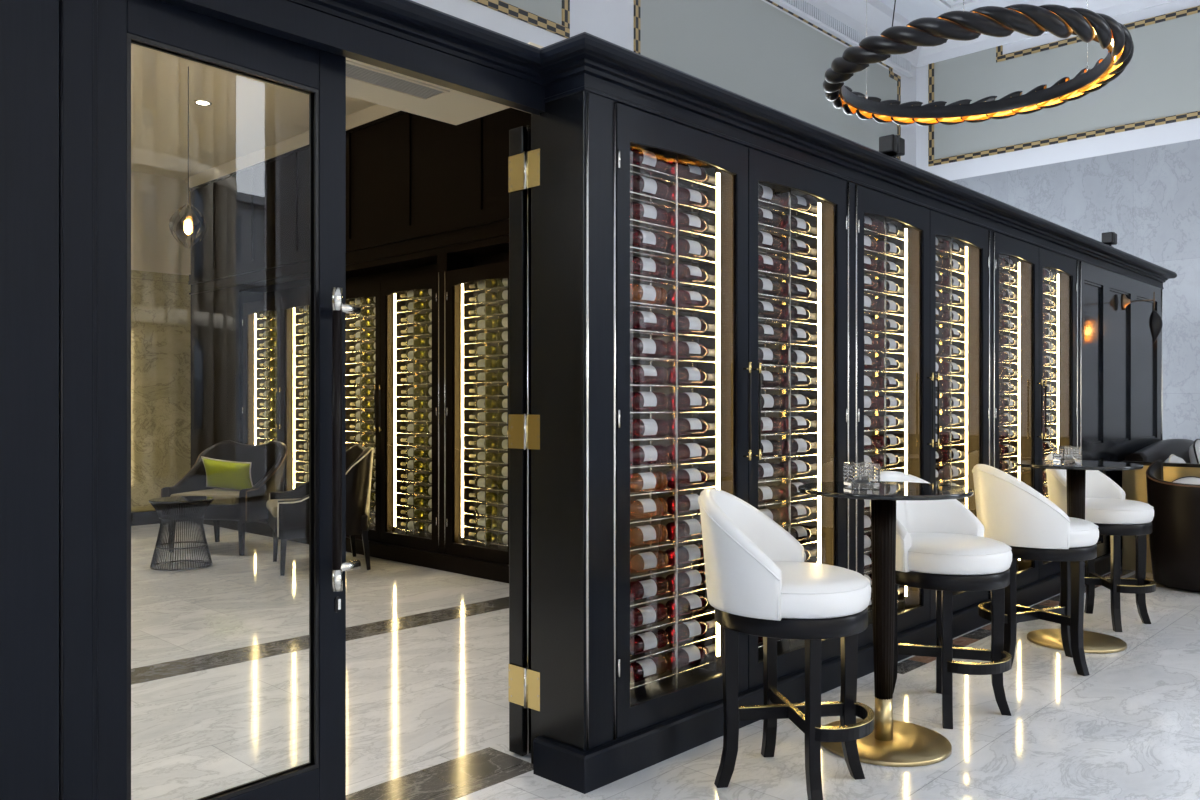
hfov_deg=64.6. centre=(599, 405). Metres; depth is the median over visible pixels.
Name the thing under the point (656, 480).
wine bottle
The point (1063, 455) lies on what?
glass tumbler
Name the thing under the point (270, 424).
wine bottle
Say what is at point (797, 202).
wine bottle
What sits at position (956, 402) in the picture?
wine bottle
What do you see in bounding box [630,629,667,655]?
wine bottle
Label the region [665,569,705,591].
wine bottle
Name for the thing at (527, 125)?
door frame
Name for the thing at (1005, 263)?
wine bottle
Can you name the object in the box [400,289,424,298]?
wine bottle
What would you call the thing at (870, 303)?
wine bottle
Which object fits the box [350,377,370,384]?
wine bottle
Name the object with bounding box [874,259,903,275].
wine bottle
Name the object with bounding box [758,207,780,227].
wine bottle
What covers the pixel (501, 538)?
wine bottle
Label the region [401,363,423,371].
wine bottle
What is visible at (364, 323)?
wine bottle
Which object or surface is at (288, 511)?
armchair
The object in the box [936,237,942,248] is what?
wine bottle
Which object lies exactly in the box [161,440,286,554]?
armchair
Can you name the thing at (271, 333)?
wine bottle
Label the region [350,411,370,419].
wine bottle
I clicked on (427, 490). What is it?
wine bottle
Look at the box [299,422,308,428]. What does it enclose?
wine bottle
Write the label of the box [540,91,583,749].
cabinet side panel
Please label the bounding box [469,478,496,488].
wine bottle
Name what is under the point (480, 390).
wine bottle
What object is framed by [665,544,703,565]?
wine bottle
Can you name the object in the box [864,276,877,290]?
wine bottle
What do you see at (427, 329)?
wine bottle
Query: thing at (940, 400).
wine bottle
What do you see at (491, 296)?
wine bottle
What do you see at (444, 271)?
trim
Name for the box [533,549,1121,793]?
baseboard
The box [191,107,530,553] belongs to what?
wall
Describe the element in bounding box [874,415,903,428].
wine bottle
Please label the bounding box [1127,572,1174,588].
floor
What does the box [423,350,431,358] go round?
wine bottle
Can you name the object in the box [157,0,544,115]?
trim
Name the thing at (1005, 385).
wine bottle
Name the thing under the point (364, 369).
wine bottle
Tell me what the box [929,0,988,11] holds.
trim
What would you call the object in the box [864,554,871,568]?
wine bottle
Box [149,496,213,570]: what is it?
side table
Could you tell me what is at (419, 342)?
wine bottle
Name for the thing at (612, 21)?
wall
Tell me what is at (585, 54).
trim
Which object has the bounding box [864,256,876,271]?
wine bottle
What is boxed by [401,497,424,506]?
wine bottle
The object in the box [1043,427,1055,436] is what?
wine bottle
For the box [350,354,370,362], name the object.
wine bottle
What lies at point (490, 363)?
wine bottle
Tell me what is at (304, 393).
wine bottle
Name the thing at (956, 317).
wine bottle
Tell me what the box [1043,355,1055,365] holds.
wine bottle
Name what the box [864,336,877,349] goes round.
wine bottle
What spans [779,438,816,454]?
wine bottle
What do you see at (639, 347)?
wine bottle
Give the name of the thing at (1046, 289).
wine bottle
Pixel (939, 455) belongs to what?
wine bottle
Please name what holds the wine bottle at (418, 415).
in the wine cabinet at (388, 397)
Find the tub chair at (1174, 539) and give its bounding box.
[1146,459,1199,592]
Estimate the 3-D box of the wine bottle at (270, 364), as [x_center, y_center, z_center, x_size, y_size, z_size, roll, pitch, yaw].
[-3.828,-0.481,10.960,0.331,0.083,0.083,0,0,44]
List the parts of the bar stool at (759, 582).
leg, backrest, leg, leg, seat, leg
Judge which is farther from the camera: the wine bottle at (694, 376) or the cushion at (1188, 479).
the cushion at (1188, 479)
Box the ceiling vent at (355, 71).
[346,60,449,100]
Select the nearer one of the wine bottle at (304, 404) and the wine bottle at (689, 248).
the wine bottle at (689, 248)
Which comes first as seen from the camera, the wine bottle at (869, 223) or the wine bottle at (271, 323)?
the wine bottle at (869, 223)
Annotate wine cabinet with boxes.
[242,293,308,522]
[346,273,436,551]
[446,261,508,564]
[616,103,846,737]
[857,185,988,647]
[995,232,1076,588]
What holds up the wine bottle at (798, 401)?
in the wine cabinet at (738, 170)
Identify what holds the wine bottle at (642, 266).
in the wine cabinet at (738, 170)
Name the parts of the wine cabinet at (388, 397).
door, handle, handle, door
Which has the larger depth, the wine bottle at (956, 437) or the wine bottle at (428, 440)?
the wine bottle at (428, 440)
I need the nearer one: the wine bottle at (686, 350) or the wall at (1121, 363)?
the wine bottle at (686, 350)
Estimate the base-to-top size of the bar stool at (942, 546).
1.109 m
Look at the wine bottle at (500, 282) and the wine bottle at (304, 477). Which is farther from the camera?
the wine bottle at (304, 477)
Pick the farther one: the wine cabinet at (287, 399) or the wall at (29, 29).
the wine cabinet at (287, 399)
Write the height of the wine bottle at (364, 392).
0.083 m
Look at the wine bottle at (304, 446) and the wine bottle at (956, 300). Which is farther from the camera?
the wine bottle at (304, 446)
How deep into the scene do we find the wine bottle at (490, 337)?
8.22 m
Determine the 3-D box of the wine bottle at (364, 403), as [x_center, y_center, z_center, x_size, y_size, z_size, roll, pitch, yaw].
[-2.429,-0.020,9.630,0.331,0.083,0.082,0,0,44]
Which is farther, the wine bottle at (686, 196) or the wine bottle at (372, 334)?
the wine bottle at (372, 334)
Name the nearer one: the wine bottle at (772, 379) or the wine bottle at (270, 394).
the wine bottle at (772, 379)
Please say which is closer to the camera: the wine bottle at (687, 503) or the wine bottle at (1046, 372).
the wine bottle at (687, 503)
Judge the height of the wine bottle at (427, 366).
0.083 m
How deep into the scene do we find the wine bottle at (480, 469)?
8.23 m
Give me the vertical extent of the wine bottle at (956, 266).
0.082 m
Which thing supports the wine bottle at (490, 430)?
in the wine cabinet at (458, 410)
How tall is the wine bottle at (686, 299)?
0.082 m
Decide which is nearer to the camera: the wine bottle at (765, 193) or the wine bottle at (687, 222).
the wine bottle at (687, 222)
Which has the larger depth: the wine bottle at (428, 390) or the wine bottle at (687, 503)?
the wine bottle at (428, 390)
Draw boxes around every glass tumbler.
[843,462,879,488]
[1053,446,1081,464]
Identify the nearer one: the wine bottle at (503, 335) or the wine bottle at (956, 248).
the wine bottle at (956, 248)
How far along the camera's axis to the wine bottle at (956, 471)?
6.30 m
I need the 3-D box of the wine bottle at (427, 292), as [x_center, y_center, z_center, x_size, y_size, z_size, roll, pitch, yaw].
[-1.499,-1.058,8.746,0.331,0.082,0.082,0,-2,44]
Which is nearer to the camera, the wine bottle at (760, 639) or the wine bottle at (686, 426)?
the wine bottle at (686, 426)
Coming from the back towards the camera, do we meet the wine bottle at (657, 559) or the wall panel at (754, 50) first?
the wall panel at (754, 50)
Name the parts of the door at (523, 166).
frame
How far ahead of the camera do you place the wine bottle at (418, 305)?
8.93 m
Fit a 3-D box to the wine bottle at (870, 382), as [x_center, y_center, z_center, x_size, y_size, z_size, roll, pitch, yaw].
[1.476,-0.135,5.442,0.082,0.083,0.331,0,0,44]
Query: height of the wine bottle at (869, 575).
0.083 m
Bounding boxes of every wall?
[0,0,58,799]
[131,171,190,511]
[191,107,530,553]
[411,0,915,166]
[541,91,615,750]
[846,181,1079,597]
[916,0,1199,440]
[1081,261,1161,562]
[1120,461,1199,571]
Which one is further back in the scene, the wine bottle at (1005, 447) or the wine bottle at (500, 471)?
the wine bottle at (500, 471)
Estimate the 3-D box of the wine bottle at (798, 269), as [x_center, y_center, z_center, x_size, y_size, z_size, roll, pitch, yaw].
[1.046,-0.712,4.990,0.082,0.083,0.331,0,0,44]
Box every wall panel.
[640,0,896,157]
[934,13,1199,159]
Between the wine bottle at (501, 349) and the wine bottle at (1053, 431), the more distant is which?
the wine bottle at (501, 349)
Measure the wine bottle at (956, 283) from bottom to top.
0.082 m
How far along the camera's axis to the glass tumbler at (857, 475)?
3.99 m
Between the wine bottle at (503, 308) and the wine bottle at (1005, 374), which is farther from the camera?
the wine bottle at (503, 308)
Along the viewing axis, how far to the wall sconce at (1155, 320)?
8.47 m
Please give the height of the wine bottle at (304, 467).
0.083 m
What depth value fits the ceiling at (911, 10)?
12.48 m
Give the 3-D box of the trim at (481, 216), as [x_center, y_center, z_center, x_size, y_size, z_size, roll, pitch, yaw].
[-2.656,-2.130,9.616,7.100,1.440,0.040,0,0,44]
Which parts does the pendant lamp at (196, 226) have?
bulb, lamp shade, cord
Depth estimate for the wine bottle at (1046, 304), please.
7.63 m
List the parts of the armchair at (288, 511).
leg, seat, leg, seat, backrest, leg, leg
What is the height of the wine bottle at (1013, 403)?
0.082 m
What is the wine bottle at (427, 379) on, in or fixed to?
in the wine cabinet at (388, 397)
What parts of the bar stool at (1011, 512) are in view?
leg, backrest, leg, leg, seat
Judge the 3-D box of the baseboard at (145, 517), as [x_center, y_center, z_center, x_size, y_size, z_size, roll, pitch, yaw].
[-7.710,1.370,9.364,0.040,0.160,7.350,0,0,44]
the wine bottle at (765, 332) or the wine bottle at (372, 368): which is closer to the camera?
the wine bottle at (765, 332)
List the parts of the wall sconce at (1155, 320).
wall plate, arm, lamp shade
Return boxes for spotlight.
[879,134,904,159]
[1102,232,1116,246]
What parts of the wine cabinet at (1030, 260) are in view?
panel, door, handle, handle, door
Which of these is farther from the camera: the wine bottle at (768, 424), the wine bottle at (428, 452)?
the wine bottle at (428, 452)
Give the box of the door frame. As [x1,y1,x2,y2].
[527,125,528,755]
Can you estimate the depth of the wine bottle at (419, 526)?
8.93 m
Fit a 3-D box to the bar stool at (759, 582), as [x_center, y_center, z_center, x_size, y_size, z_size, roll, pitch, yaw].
[0.706,0.889,3.687,0.654,1.121,0.644,0,0,-7]
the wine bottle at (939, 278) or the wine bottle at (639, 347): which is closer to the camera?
the wine bottle at (639, 347)
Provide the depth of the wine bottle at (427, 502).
8.79 m
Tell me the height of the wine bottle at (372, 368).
0.082 m
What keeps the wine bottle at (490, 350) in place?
in the wine cabinet at (458, 410)
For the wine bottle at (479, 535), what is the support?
in the wine cabinet at (458, 410)
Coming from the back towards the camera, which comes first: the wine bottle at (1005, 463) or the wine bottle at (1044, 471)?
the wine bottle at (1044, 471)
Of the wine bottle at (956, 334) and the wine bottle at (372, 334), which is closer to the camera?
the wine bottle at (956, 334)
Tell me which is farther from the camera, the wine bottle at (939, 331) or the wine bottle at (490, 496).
the wine bottle at (490, 496)
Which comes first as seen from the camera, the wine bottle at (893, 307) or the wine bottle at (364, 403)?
the wine bottle at (893, 307)
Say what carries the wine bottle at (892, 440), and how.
in the wine cabinet at (921, 226)
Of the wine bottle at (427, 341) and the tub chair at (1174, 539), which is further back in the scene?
the wine bottle at (427, 341)
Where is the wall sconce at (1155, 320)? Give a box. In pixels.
[1121,292,1162,342]
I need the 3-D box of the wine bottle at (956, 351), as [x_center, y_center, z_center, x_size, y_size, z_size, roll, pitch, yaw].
[2.365,-0.366,6.377,0.083,0.082,0.331,0,0,44]
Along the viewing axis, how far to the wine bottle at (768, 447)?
4.74 m
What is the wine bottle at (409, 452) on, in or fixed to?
in the wine cabinet at (388, 397)
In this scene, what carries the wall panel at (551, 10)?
attached to the wall at (612, 21)
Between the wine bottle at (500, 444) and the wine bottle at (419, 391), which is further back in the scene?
the wine bottle at (419, 391)
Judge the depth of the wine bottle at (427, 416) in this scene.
8.79 m
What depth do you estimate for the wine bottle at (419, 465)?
8.93 m
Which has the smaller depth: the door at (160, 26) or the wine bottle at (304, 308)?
the door at (160, 26)
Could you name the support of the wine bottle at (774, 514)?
in the wine cabinet at (738, 170)
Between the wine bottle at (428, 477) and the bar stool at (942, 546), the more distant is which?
the wine bottle at (428, 477)
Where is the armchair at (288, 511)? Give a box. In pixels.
[266,444,373,575]
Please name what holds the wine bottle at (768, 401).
in the wine cabinet at (738, 170)
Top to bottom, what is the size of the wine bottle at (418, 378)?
0.082 m
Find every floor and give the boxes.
[131,521,1199,799]
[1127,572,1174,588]
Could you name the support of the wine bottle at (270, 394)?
in the wine cabinet at (287, 399)
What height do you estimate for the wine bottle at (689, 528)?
0.083 m
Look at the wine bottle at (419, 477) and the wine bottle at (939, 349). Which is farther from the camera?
the wine bottle at (419, 477)
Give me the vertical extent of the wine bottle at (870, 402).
0.082 m
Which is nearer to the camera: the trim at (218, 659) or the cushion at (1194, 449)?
the trim at (218, 659)
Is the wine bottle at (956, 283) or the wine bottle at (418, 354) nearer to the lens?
the wine bottle at (956, 283)
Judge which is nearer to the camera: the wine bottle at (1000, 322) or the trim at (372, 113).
the wine bottle at (1000, 322)
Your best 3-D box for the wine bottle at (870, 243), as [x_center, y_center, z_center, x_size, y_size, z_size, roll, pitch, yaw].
[1.476,-0.942,5.442,0.083,0.082,0.331,0,0,44]
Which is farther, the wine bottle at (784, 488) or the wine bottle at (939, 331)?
the wine bottle at (939, 331)
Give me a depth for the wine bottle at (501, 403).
8.07 m
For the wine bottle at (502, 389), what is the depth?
8.07 m
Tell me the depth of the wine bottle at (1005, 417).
7.00 m
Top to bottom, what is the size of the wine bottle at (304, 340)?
0.083 m
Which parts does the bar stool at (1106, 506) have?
leg, backrest, leg, leg, seat, leg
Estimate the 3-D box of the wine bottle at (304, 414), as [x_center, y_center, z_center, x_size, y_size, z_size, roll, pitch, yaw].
[-3.183,0.096,10.347,0.331,0.083,0.082,0,0,44]
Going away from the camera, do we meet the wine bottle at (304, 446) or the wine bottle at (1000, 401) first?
the wine bottle at (1000, 401)
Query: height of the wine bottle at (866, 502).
0.082 m
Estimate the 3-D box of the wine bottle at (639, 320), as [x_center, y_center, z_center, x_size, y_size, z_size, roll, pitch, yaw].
[0.158,-0.366,4.056,0.083,0.082,0.331,0,0,44]
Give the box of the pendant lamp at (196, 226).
[169,66,207,247]
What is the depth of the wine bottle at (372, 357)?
9.42 m
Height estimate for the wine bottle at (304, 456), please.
0.083 m
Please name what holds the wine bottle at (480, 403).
in the wine cabinet at (458, 410)
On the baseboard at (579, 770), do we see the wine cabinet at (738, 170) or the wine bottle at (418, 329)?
the wine cabinet at (738, 170)
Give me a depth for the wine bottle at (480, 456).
8.22 m
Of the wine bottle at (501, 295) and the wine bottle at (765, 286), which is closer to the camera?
the wine bottle at (765, 286)
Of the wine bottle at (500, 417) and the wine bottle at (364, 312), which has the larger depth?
the wine bottle at (364, 312)
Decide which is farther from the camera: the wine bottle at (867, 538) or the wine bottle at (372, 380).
the wine bottle at (372, 380)
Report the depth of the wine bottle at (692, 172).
4.27 m
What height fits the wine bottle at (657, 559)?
0.082 m
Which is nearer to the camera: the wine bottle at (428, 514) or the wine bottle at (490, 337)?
the wine bottle at (490, 337)
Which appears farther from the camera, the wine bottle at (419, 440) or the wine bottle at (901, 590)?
the wine bottle at (419, 440)
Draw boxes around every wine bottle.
[260,311,275,317]
[260,320,276,327]
[260,330,276,337]
[260,340,275,347]
[260,350,275,357]
[260,360,275,367]
[260,370,275,377]
[260,381,275,387]
[260,391,275,397]
[260,401,275,407]
[260,411,275,417]
[260,421,275,427]
[260,431,275,437]
[299,305,308,312]
[299,316,308,322]
[299,326,308,333]
[299,337,308,343]
[299,347,308,354]
[299,358,308,365]
[299,369,308,375]
[299,379,308,386]
[299,390,308,396]
[299,400,308,407]
[299,411,308,418]
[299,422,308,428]
[299,432,308,439]
[299,443,308,449]
[299,453,308,460]
[299,464,308,471]
[299,475,308,481]
[350,297,370,304]
[350,308,370,316]
[350,320,370,328]
[350,331,370,339]
[350,343,370,350]
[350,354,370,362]
[350,366,370,373]
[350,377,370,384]
[350,389,370,396]
[350,400,370,407]
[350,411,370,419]
[350,423,370,430]
[350,434,370,442]
[369,297,374,303]
[369,307,374,314]
[369,319,374,326]
[369,342,374,349]
[369,354,374,361]
[369,365,374,372]
[369,377,374,384]
[369,412,373,419]
[369,423,373,430]
[369,435,374,442]
[370,330,374,338]
[370,493,374,500]
[370,504,374,512]
[370,516,374,523]
[371,481,374,488]
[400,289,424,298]
[400,424,423,432]
[401,301,424,310]
[401,314,424,322]
[401,326,424,334]
[401,338,424,347]
[401,350,424,359]
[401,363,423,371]
[401,375,424,383]
[401,387,424,395]
[401,400,424,407]
[401,412,424,420]
[401,436,424,444]
[401,448,424,456]
[401,460,424,469]
[401,472,424,481]
[401,484,423,493]
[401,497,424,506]
[401,509,424,518]
[401,521,424,530]
[423,289,431,296]
[423,325,431,333]
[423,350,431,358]
[423,375,431,383]
[423,399,431,407]
[423,412,431,420]
[423,486,431,495]
[423,499,431,507]
[423,523,431,532]
[424,300,431,308]
[424,312,431,320]
[424,337,431,345]
[424,362,431,370]
[424,387,431,395]
[424,424,431,432]
[424,437,431,445]
[424,449,431,457]
[424,462,431,470]
[424,474,431,482]
[424,511,431,519]
[469,279,497,289]
[469,292,496,302]
[469,306,496,315]
[469,319,496,328]
[469,332,496,341]
[469,346,496,355]
[469,359,496,368]
[469,372,496,381]
[469,386,496,394]
[469,399,496,407]
[469,412,496,421]
[469,425,496,434]
[469,439,496,448]
[469,452,496,461]
[469,465,496,474]
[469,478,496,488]
[469,491,496,501]
[469,504,497,514]
[469,518,496,528]
[469,531,496,541]
[496,290,507,299]
[496,304,507,313]
[496,317,507,327]
[496,331,507,340]
[496,385,506,394]
[496,399,506,407]
[496,412,506,421]
[496,426,506,435]
[496,439,507,448]
[496,453,507,462]
[496,466,507,476]
[496,520,507,530]
[497,278,507,286]
[497,344,507,354]
[497,358,507,367]
[497,372,507,381]
[497,480,507,489]
[497,493,507,503]
[497,507,507,516]
[497,534,507,544]
[630,147,667,173]
[630,174,667,200]
[630,202,667,226]
[630,229,666,252]
[630,256,666,278]
[630,283,666,304]
[630,310,667,331]
[630,338,666,357]
[630,365,667,384]
[630,392,667,410]
[630,419,668,437]
[630,445,668,464]
[630,471,666,492]
[630,498,667,519]
[630,524,667,546]
[630,550,667,573]
[630,576,667,600]
[630,603,666,628]
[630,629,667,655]
[630,655,667,682]
[664,644,714,669]
[665,159,714,184]
[665,211,714,234]
[665,237,714,259]
[665,263,714,284]
[665,341,714,359]
[665,518,701,539]
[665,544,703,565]
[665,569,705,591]
[665,594,708,617]
[665,619,714,643]
[666,185,714,209]
[666,289,714,309]
[666,315,714,334]
[666,367,714,385]
[666,468,714,487]
[666,493,699,513]
[667,392,714,410]
[667,418,714,436]
[667,443,714,462]
[758,184,780,205]
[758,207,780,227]
[758,231,780,250]
[758,254,781,273]
[758,277,780,295]
[758,301,781,318]
[758,324,781,341]
[758,347,780,364]
[758,462,781,479]
[758,485,780,502]
[758,636,762,642]
[759,508,780,522]
[761,371,780,387]
[761,394,781,409]
[761,417,780,432]
[761,440,780,456]
[777,482,808,499]
[778,192,816,213]
[778,215,816,234]
[778,237,816,256]
[778,260,816,278]
[778,282,816,299]
[778,305,816,321]
[778,349,816,365]
[778,504,816,521]
[779,327,816,343]
[779,372,816,387]
[779,394,816,409]
[779,416,816,432]
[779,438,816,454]
[779,460,816,476]
[785,526,816,541]
[804,548,816,561]
[864,216,877,231]
[864,236,876,251]
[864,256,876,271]
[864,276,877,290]
[864,296,876,309]
[864,316,877,329]
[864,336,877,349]
[864,356,877,369]
[864,376,876,389]
[864,396,876,409]
[864,415,876,429]
[864,435,876,449]
[864,455,877,462]
[864,499,869,508]
[864,514,870,528]
[864,534,871,548]
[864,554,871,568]
[864,573,871,586]
[868,593,872,607]
[873,220,903,237]
[873,298,903,313]
[874,240,903,256]
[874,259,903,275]
[874,279,903,294]
[874,318,903,332]
[874,337,903,351]
[874,357,903,370]
[874,396,903,409]
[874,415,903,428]
[874,434,903,448]
[874,453,903,467]
[875,376,903,389]
[897,587,903,597]
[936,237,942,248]
[936,255,942,267]
[936,273,942,285]
[936,291,943,302]
[936,308,942,319]
[936,326,942,337]
[936,344,942,355]
[936,361,942,373]
[936,379,942,391]
[936,397,942,408]
[936,414,943,426]
[936,432,942,444]
[936,450,943,461]
[936,467,942,479]
[938,240,963,254]
[939,257,963,271]
[939,310,963,322]
[939,362,963,374]
[940,275,963,288]
[940,292,963,305]
[940,327,963,339]
[940,345,963,357]
[940,379,963,391]
[940,397,963,408]
[940,431,963,443]
[940,448,963,461]
[940,466,963,478]
[941,414,963,426]
[943,483,963,486]
[999,256,1016,269]
[999,272,1016,285]
[999,304,1016,315]
[999,319,1002,328]
[999,319,1016,330]
[999,335,1016,346]
[999,351,1016,361]
[999,366,1016,377]
[999,382,1016,392]
[999,398,1002,407]
[999,398,1016,408]
[999,413,1016,424]
[999,429,1016,439]
[999,444,1016,455]
[1000,288,1016,300]
[1000,460,1015,470]
[1043,269,1055,280]
[1043,284,1055,294]
[1043,298,1055,308]
[1043,312,1055,323]
[1043,327,1055,336]
[1043,341,1055,351]
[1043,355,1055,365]
[1043,370,1055,379]
[1043,384,1055,393]
[1043,398,1055,408]
[1043,413,1055,422]
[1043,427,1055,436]
[1043,441,1055,451]
[1043,470,1046,479]
[1043,484,1047,494]
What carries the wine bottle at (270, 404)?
in the wine cabinet at (287, 399)
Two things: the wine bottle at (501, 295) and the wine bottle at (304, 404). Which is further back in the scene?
the wine bottle at (304, 404)
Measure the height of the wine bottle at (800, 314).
0.083 m
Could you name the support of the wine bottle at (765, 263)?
in the wine cabinet at (738, 170)
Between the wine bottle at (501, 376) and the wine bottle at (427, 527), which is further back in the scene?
the wine bottle at (427, 527)
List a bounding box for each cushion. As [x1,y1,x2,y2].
[201,456,252,489]
[1164,454,1185,462]
[1172,476,1199,484]
[1189,439,1199,463]
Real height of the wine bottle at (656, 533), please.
0.083 m
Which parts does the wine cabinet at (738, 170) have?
door, panel, handle, handle, handle, handle, handle, handle, door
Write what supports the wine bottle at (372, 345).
in the wine cabinet at (388, 397)
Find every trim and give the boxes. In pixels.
[59,0,97,799]
[60,0,62,799]
[131,597,508,684]
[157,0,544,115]
[184,104,400,187]
[188,111,508,294]
[286,0,1176,283]
[346,747,532,799]
[438,271,445,552]
[470,0,569,37]
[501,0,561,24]
[531,113,539,763]
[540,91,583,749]
[586,92,1162,749]
[634,0,900,159]
[805,0,921,67]
[897,568,1133,673]
[916,0,1177,67]
[928,5,1199,166]
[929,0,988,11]
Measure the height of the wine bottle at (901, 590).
0.082 m
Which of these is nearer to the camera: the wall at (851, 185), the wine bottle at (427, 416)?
the wall at (851, 185)
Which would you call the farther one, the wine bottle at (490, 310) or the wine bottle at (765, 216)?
the wine bottle at (490, 310)
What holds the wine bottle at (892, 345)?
in the wine cabinet at (921, 226)
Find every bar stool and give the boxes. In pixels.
[698,488,874,799]
[870,471,1011,728]
[972,464,1098,675]
[1045,453,1155,631]
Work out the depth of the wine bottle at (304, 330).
10.32 m
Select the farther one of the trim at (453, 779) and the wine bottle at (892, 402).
the wine bottle at (892, 402)
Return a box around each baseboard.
[131,511,185,525]
[190,519,508,582]
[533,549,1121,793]
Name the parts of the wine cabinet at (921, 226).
door, panel, handle, handle, handle, door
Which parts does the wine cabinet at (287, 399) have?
door, handle, handle, panel, door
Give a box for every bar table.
[798,481,973,766]
[1012,460,1143,652]
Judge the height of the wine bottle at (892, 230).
0.083 m
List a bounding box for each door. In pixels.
[98,0,360,799]
[508,126,539,755]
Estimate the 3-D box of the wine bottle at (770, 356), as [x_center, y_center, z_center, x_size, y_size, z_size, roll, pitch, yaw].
[0.777,-0.250,4.707,0.082,0.083,0.331,0,0,44]
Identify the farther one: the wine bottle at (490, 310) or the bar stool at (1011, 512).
the wine bottle at (490, 310)
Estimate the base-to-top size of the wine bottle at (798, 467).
0.082 m
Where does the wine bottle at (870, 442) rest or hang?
in the wine cabinet at (921, 226)
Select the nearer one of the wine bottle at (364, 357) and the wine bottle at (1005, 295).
the wine bottle at (1005, 295)
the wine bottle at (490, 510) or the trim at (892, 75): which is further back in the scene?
the trim at (892, 75)
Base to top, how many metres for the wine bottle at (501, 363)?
0.082 m
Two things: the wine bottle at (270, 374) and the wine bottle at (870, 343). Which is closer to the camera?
the wine bottle at (870, 343)
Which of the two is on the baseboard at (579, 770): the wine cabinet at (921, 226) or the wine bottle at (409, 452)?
the wine cabinet at (921, 226)
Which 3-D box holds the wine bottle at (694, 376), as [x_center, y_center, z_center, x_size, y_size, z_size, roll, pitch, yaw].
[0.424,-0.135,4.336,0.082,0.083,0.331,0,0,44]
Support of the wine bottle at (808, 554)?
in the wine cabinet at (738, 170)
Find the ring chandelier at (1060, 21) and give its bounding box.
[823,0,1133,125]
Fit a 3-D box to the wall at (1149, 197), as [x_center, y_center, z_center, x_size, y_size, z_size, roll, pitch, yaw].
[8.281,-1.900,10.236,10.500,6.700,0.250,0,0,44]
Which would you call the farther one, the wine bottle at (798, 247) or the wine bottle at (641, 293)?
the wine bottle at (798, 247)
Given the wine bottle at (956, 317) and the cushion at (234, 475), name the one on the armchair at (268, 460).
the cushion at (234, 475)
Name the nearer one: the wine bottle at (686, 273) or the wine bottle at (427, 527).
the wine bottle at (686, 273)
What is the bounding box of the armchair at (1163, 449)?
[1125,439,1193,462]
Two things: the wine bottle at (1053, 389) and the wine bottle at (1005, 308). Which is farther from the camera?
the wine bottle at (1053, 389)
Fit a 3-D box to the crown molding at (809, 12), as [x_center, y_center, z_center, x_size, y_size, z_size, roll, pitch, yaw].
[2.256,-4.747,11.169,0.080,0.205,6.200,0,0,44]
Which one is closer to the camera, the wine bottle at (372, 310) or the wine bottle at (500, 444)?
the wine bottle at (500, 444)
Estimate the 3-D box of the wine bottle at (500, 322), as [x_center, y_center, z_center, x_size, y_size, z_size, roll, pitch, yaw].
[-0.746,-0.711,8.030,0.331,0.082,0.083,0,0,44]
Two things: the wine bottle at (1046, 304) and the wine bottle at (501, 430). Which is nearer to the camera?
the wine bottle at (1046, 304)
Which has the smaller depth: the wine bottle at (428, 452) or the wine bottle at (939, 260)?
the wine bottle at (939, 260)
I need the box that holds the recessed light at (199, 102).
[194,100,211,105]
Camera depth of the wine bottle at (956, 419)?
6.30 m
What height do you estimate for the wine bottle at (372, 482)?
0.083 m
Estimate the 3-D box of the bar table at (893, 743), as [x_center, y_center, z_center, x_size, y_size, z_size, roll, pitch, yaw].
[1.219,0.900,4.084,0.720,1.098,0.720,0,0,44]
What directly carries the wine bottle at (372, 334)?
in the wine cabinet at (388, 397)
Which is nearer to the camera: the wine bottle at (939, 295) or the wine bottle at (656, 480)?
the wine bottle at (656, 480)
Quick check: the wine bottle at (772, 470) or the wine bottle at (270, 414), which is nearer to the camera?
the wine bottle at (772, 470)
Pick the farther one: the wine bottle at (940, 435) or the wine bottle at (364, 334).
the wine bottle at (364, 334)
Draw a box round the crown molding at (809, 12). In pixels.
[770,0,913,77]
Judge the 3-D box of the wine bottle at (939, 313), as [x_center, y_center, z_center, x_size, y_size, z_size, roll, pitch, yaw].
[2.098,-0.596,6.096,0.082,0.083,0.331,0,0,44]
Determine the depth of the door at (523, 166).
3.91 m
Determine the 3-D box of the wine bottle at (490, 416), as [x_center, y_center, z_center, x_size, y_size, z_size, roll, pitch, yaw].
[-1.025,0.096,8.295,0.331,0.082,0.083,0,0,44]
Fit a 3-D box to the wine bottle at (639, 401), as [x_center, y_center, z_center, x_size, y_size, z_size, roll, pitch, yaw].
[0.159,-0.020,4.057,0.082,0.083,0.331,0,0,44]
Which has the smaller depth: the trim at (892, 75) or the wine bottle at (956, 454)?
the wine bottle at (956, 454)
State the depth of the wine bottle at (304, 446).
10.32 m
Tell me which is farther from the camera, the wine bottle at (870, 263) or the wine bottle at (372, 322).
the wine bottle at (372, 322)
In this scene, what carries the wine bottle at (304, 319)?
in the wine cabinet at (287, 399)
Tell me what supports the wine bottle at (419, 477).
in the wine cabinet at (388, 397)
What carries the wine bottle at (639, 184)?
in the wine cabinet at (738, 170)
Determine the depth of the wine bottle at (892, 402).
5.65 m
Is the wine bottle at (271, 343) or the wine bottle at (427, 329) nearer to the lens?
the wine bottle at (427, 329)
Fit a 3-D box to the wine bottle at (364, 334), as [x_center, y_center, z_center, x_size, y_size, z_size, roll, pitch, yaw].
[-2.435,-0.712,9.636,0.331,0.083,0.082,0,0,44]
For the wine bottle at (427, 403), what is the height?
0.082 m
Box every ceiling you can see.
[131,42,542,179]
[879,0,1030,20]
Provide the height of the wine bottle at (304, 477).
0.082 m
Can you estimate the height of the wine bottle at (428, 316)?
0.082 m
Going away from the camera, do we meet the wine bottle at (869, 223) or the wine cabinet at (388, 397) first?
the wine bottle at (869, 223)

